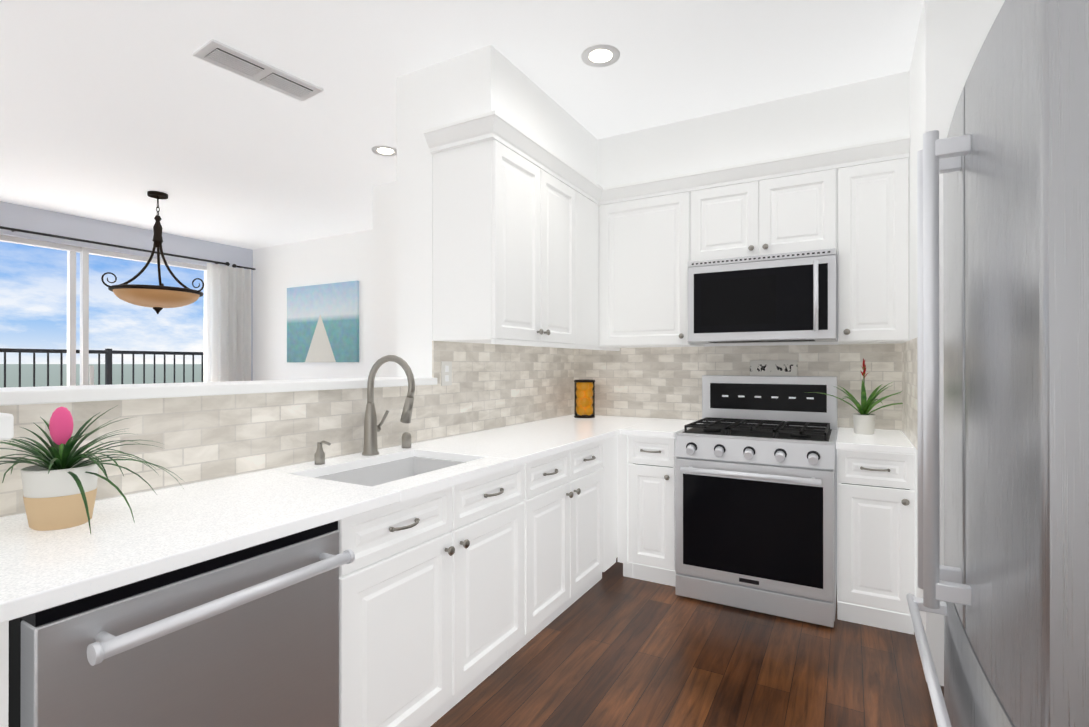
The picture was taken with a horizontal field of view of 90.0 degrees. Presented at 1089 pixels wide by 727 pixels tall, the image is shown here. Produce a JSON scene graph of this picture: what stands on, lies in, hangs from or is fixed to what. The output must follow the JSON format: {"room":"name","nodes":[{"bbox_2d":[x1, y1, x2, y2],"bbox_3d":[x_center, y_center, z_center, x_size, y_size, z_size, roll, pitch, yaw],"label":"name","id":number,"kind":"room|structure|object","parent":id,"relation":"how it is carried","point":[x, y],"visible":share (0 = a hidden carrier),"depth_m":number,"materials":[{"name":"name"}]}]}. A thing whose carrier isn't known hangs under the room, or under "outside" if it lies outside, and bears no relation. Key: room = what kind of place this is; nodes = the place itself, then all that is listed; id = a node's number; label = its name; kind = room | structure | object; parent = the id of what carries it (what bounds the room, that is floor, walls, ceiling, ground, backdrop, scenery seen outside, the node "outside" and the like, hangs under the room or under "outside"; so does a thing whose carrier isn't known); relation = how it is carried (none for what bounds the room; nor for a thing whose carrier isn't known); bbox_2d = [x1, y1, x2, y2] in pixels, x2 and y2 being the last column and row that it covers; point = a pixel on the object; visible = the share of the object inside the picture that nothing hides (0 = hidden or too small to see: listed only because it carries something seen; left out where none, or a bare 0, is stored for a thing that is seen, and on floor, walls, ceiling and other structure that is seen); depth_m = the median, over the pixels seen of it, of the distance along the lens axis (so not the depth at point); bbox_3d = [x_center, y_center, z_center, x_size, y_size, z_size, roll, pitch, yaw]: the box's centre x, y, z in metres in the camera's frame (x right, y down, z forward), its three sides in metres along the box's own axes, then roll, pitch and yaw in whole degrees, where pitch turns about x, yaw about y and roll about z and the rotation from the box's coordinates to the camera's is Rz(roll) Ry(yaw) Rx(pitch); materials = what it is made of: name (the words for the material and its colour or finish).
{"room":"kitchen","nodes":[
{"label":"kitchen","id":0,"kind":"room"},
{"bbox_2d":[0,201,252,380],"bbox_3d":[-5.231,-0.055,3.703,0.200,2.645,6.660,0,0,29],"label":"wall","id":1,"kind":"structure","parent":0,"point":[17,216],"depth_m":5.31,"materials":[{"name":"white paint"}]},
{"bbox_2d":[0,348,203,386],"bbox_3d":[-4.731,0.574,6.024,1.200,1.496,8.000,0,0,29],"label":"balcony railing","id":2,"kind":"object","parent":1,"relation":"attached to","point":[108,353],"visible":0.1,"depth_m":6.36,"materials":[{"name":"black metal"}]},
{"bbox_2d":[0,235,206,385],"bbox_3d":[-4.615,0.044,4.759,0.120,2.290,3.305,0,0,29],"label":"window","id":3,"kind":"structure","parent":1,"relation":"in","point":[86,374],"depth_m":5.14,"materials":[{"name":"white plastic"}]},
{"bbox_2d":[0,226,255,381],"bbox_3d":[-4.446,0.005,4.780,0.112,2.329,3.953,0,0,29],"label":"curtains","id":4,"kind":"object","parent":1,"relation":"hanging from","point":[228,323],"visible":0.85,"depth_m":6.18,"materials":[{"name":"white fabric"}]},
{"bbox_2d":[0,377,436,517],"bbox_3d":[-1.623,0.661,0.496,0.550,1.200,4.600,0,0,29],"label":"ledge","id":5,"kind":"structure","parent":0,"point":[39,395],"depth_m":1.53,"materials":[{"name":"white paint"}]},
{"bbox_2d":[0,341,575,516],"bbox_3d":[-1.158,0.120,1.366,0.010,0.455,5.570,0,0,29],"label":"tile backsplash","id":6,"kind":"structure","parent":5,"relation":"attached to","point":[204,438],"depth_m":1.85,"materials":[{"name":"tile"}]},
{"bbox_2d":[441,361,451,385],"bbox_3d":[-0.465,0.048,2.586,0.006,0.115,0.075,0,0,29],"label":"electrical outlet plate","id":7,"kind":"object","parent":6,"relation":"attached to","point":[446,373],"visible":1,"depth_m":2.58,"materials":[{"name":"white plastic"}]},
{"bbox_2d":[253,181,396,380],"bbox_3d":[-1.786,-0.053,5.153,4.790,2.645,1.160,0,0,29],"label":"wall","id":8,"kind":"structure","parent":0,"point":[367,259],"depth_m":5.83,"materials":[{"name":"white paint"}]},
{"bbox_2d":[287,281,358,361],"bbox_3d":[-2.429,-0.436,5.929,1.130,0.845,0.033,0,0,29],"label":"painting","id":9,"kind":"object","parent":8,"relation":"attached to","point":[322,322],"visible":1,"depth_m":5.89,"materials":[{"name":"fabric"}]},
{"bbox_2d":[0,0,923,249],"bbox_3d":[-1.932,-1.421,1.912,7.910,0.080,7.160,0,0,29],"label":"ceiling","id":10,"kind":"structure","parent":0,"point":[113,111],"depth_m":2.65,"materials":[{"name":"white paint"}]},
{"bbox_2d":[101,191,203,313],"bbox_3d":[-3.141,-0.886,4.376,0.656,0.980,0.693,0,0,29],"label":"pendant light","id":11,"kind":"object","parent":10,"relation":"hanging from","point":[158,298],"visible":1,"depth_m":4.30,"materials":[{"name":"brown metal"}]},
{"bbox_2d":[193,39,322,101],"bbox_3d":[-1.336,-1.370,2.575,0.190,0.020,0.520,0,0,35],"label":"ceiling vent","id":12,"kind":"object","parent":10,"relation":"in","point":[226,57],"visible":1,"depth_m":2.53,"materials":[{"name":"white plastic"}]},
{"bbox_2d":[371,145,396,156],"bbox_3d":[-1.031,-1.375,3.528,0.176,0.006,0.176,0,0,29],"label":"recessed light","id":13,"kind":"object","parent":10,"relation":"in","point":[385,151],"visible":0.88,"depth_m":3.52,"materials":[{"name":"white plastic"}]},
{"bbox_2d":[581,44,619,66],"bbox_3d":[0.252,-1.377,2.442,0.176,0.006,0.176,0,0,29],"label":"recessed light","id":14,"kind":"object","parent":10,"relation":"in","point":[602,55],"visible":1,"depth_m":2.44,"materials":[{"name":"white plastic"}]},
{"bbox_2d":[397,65,572,439],"bbox_3d":[-0.111,-0.056,3.468,0.220,2.645,2.060,0,0,29],"label":"wall pier","id":15,"kind":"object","parent":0,"point":[414,239],"visible":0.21,"depth_m":2.57,"materials":[{"name":"white paint"}]},
{"bbox_2d":[432,45,599,184],"bbox_3d":[-0.104,-1.217,2.921,0.330,0.325,1.110,0,0,29],"label":"soffit","id":16,"kind":"structure","parent":0,"point":[488,78],"depth_m":2.51,"materials":[{"name":"white paint"}]},
{"bbox_2d":[430,557,943,726],"bbox_3d":[-1.932,1.209,1.907,7.910,0.050,7.160,0,0,29],"label":"floor","id":17,"kind":"structure","parent":0,"point":[613,647],"depth_m":2.09,"materials":[{"name":"brown wood"}]},
{"bbox_2d":[8,521,354,726],"bbox_3d":[-0.855,0.783,1.209,0.622,0.799,0.579,0,0,29],"label":"dishwasher","id":18,"kind":"object","parent":17,"relation":"on","point":[248,637],"visible":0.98,"depth_m":1.05,"materials":[{"name":"silver metal"}]},
{"bbox_2d":[532,434,651,577],"bbox_3d":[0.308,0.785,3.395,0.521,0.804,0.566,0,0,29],"label":"base cabinet","id":19,"kind":"object","parent":17,"relation":"on","point":[592,503],"depth_m":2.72,"materials":[{"name":"white wood"}]},
{"bbox_2d":[0,415,647,622],"bbox_3d":[-0.722,0.364,1.516,0.600,0.030,4.858,0,0,29],"label":"countertop","id":20,"kind":"structure","parent":19,"relation":"on","point":[170,529],"depth_m":1.27,"materials":[{"name":"stone"}]},
{"bbox_2d":[0,407,183,533],"bbox_3d":[-1.026,0.220,1.164,0.394,0.255,0.437,0,0,29],"label":"plant","id":21,"kind":"object","parent":20,"relation":"on","point":[59,485],"visible":1,"depth_m":1.15,"materials":[{"name":"green plant"}]},
{"bbox_2d":[314,440,330,464],"bbox_3d":[-0.767,0.308,1.886,0.068,0.083,0.033,0,0,29],"label":"soap dispenser","id":22,"kind":"object","parent":20,"relation":"on","point":[319,456],"visible":1,"depth_m":1.88,"materials":[{"name":"silver metal"}]},
{"bbox_2d":[362,355,414,455],"bbox_3d":[-0.578,0.158,2.064,0.254,0.382,0.097,0,0,29],"label":"faucet","id":23,"kind":"object","parent":20,"relation":"on","point":[372,428],"visible":1,"depth_m":2.07,"materials":[{"name":"silver metal"}]},
{"bbox_2d":[315,456,465,486],"bbox_3d":[-0.511,0.486,1.885,0.394,0.211,0.594,0,0,29],"label":"sink","id":24,"kind":"object","parent":20,"relation":"in","point":[377,474],"visible":0.06,"depth_m":2.11,"materials":[{"name":"white metal"}]},
{"bbox_2d":[402,432,410,447],"bbox_3d":[-0.574,0.318,2.265,0.040,0.064,0.039,0,0,29],"label":"air gap","id":25,"kind":"object","parent":20,"relation":"on","point":[406,439],"visible":1,"depth_m":2.25,"materials":[{"name":"silver metal"}]},
{"bbox_2d":[574,379,594,417],"bbox_3d":[0.263,0.229,3.573,0.140,0.247,0.140,0,0,29],"label":"jar","id":26,"kind":"object","parent":20,"relation":"on","point":[584,393],"visible":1,"depth_m":3.54,"materials":[{"name":"orange glass"}]},
{"bbox_2d":[620,418,699,437],"bbox_3d":[0.693,0.367,3.129,0.289,0.030,0.658,0,0,29],"label":"countertop","id":27,"kind":"structure","parent":19,"relation":"on","point":[650,427],"depth_m":2.99,"materials":[{"name":"stone"}]},
{"bbox_2d":[674,375,837,626],"bbox_3d":[1.115,0.628,2.843,0.718,1.115,0.739,0,0,29],"label":"range","id":28,"kind":"object","parent":17,"relation":"on","point":[756,494],"visible":1,"depth_m":2.62,"materials":[{"name":"silver metal"}]},
{"bbox_2d":[750,360,796,375],"bbox_3d":[1.310,0.026,3.117,0.250,0.090,0.022,0,0,29],"label":"sign board","id":29,"kind":"object","parent":28,"relation":"on","point":[773,367],"visible":0.96,"depth_m":3.11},
{"bbox_2d":[906,0,1088,726],"bbox_3d":[1.169,0.301,0.931,0.870,1.762,0.910,0,0,29],"label":"fridge","id":30,"kind":"object","parent":17,"relation":"on","point":[1007,582],"visible":1,"depth_m":0.83,"materials":[{"name":"silver metal"}]},
{"bbox_2d":[573,172,903,433],"bbox_3d":[1.502,-0.056,3.136,2.920,2.645,0.120,0,0,29],"label":"wall","id":31,"kind":"structure","parent":0,"point":[777,344],"depth_m":3.16,"materials":[{"name":"white paint"}]},
{"bbox_2d":[427,114,578,347],"bbox_3d":[-0.169,-0.580,2.780,0.348,0.950,0.800,0,0,29],"label":"upper cabinet","id":32,"kind":"object","parent":31,"relation":"attached to","point":[536,243],"depth_m":2.48,"materials":[{"name":"white wood"}]},
{"bbox_2d":[555,174,598,349],"bbox_3d":[0.103,-0.579,3.266,0.348,0.950,0.314,0,0,29],"label":"upper cabinet","id":33,"kind":"object","parent":31,"relation":"attached to","point":[588,192],"depth_m":3.19,"materials":[{"name":"white wood"}]},
{"bbox_2d":[599,174,703,349],"bbox_3d":[0.649,-0.579,3.345,0.569,0.950,0.348,0,0,29],"label":"upper cabinet","id":34,"kind":"object","parent":31,"relation":"attached to","point":[645,226],"depth_m":3.18,"materials":[{"name":"white wood"}]},
{"bbox_2d":[576,344,895,429],"bbox_3d":[1.052,0.124,3.314,1.900,0.455,0.010,0,0,29],"label":"tile backsplash","id":35,"kind":"structure","parent":31,"relation":"attached to","point":[653,382],"depth_m":3.37,"materials":[{"name":"tile"}]},
{"bbox_2d":[691,147,838,260],"bbox_3d":[1.217,-0.809,3.027,0.724,0.490,0.348,0,0,29],"label":"upper cabinet","id":36,"kind":"object","parent":31,"relation":"attached to","point":[787,204],"depth_m":2.85,"materials":[{"name":"white wood"}]},
{"bbox_2d":[688,248,837,343],"bbox_3d":[1.186,-0.338,2.971,0.720,0.442,0.470,0,0,29],"label":"microwave","id":37,"kind":"object","parent":36,"relation":"attached to","point":[790,297],"visible":1,"depth_m":2.80,"materials":[{"name":"silver metal"}]},
{"bbox_2d":[836,135,909,344],"bbox_3d":[1.665,-0.580,2.775,0.296,0.950,0.348,0,0,29],"label":"upper cabinet","id":38,"kind":"object","parent":31,"relation":"attached to","point":[873,252],"depth_m":2.62,"materials":[{"name":"white wood"}]},
{"bbox_2d":[600,71,909,187],"bbox_3d":[0.961,-1.216,3.184,1.930,0.325,0.330,0,0,29],"label":"soffit","id":39,"kind":"structure","parent":0,"point":[876,109],"depth_m":2.88,"materials":[{"name":"white paint"}]},
{"bbox_2d":[836,428,913,453],"bbox_3d":[1.580,0.366,2.634,0.289,0.030,0.655,0,0,29],"label":"countertop","id":40,"kind":"structure","parent":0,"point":[888,441],"depth_m":2.45,"materials":[{"name":"stone"}]},
{"bbox_2d":[804,359,902,434],"bbox_3d":[1.556,0.162,2.756,0.432,0.379,0.446,0,0,29],"label":"plant","id":41,"kind":"object","parent":40,"relation":"on","point":[863,420],"visible":0.98,"depth_m":2.70,"materials":[{"name":"green plant"}]},
{"bbox_2d":[896,338,917,449],"bbox_3d":[1.642,0.122,2.434,0.010,0.455,0.928,0,0,29],"label":"tile backsplash","id":42,"kind":"structure","parent":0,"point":[906,352],"depth_m":2.56,"materials":[{"name":"tile"}]},
{"bbox_2d":[904,0,1004,685],"bbox_3d":[2.082,-0.058,2.197,0.990,2.645,0.950,0,0,29],"label":"wall pier","id":43,"kind":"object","parent":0,"point":[950,37],"depth_m":2.00,"materials":[{"name":"white paint"}]},
{"label":"outside","id":44,"kind":"structure","parent":0,"visible":0},
{"bbox_2d":[0,241,203,387],"bbox_3d":[-48.888,-13.665,38.853,0.100,90.000,160.000,0,0,29],"label":"sky","id":45,"kind":"structure","parent":44,"point":[33,297],"depth_m":50.96,"materials":[{"name":"blue"}]}
]}

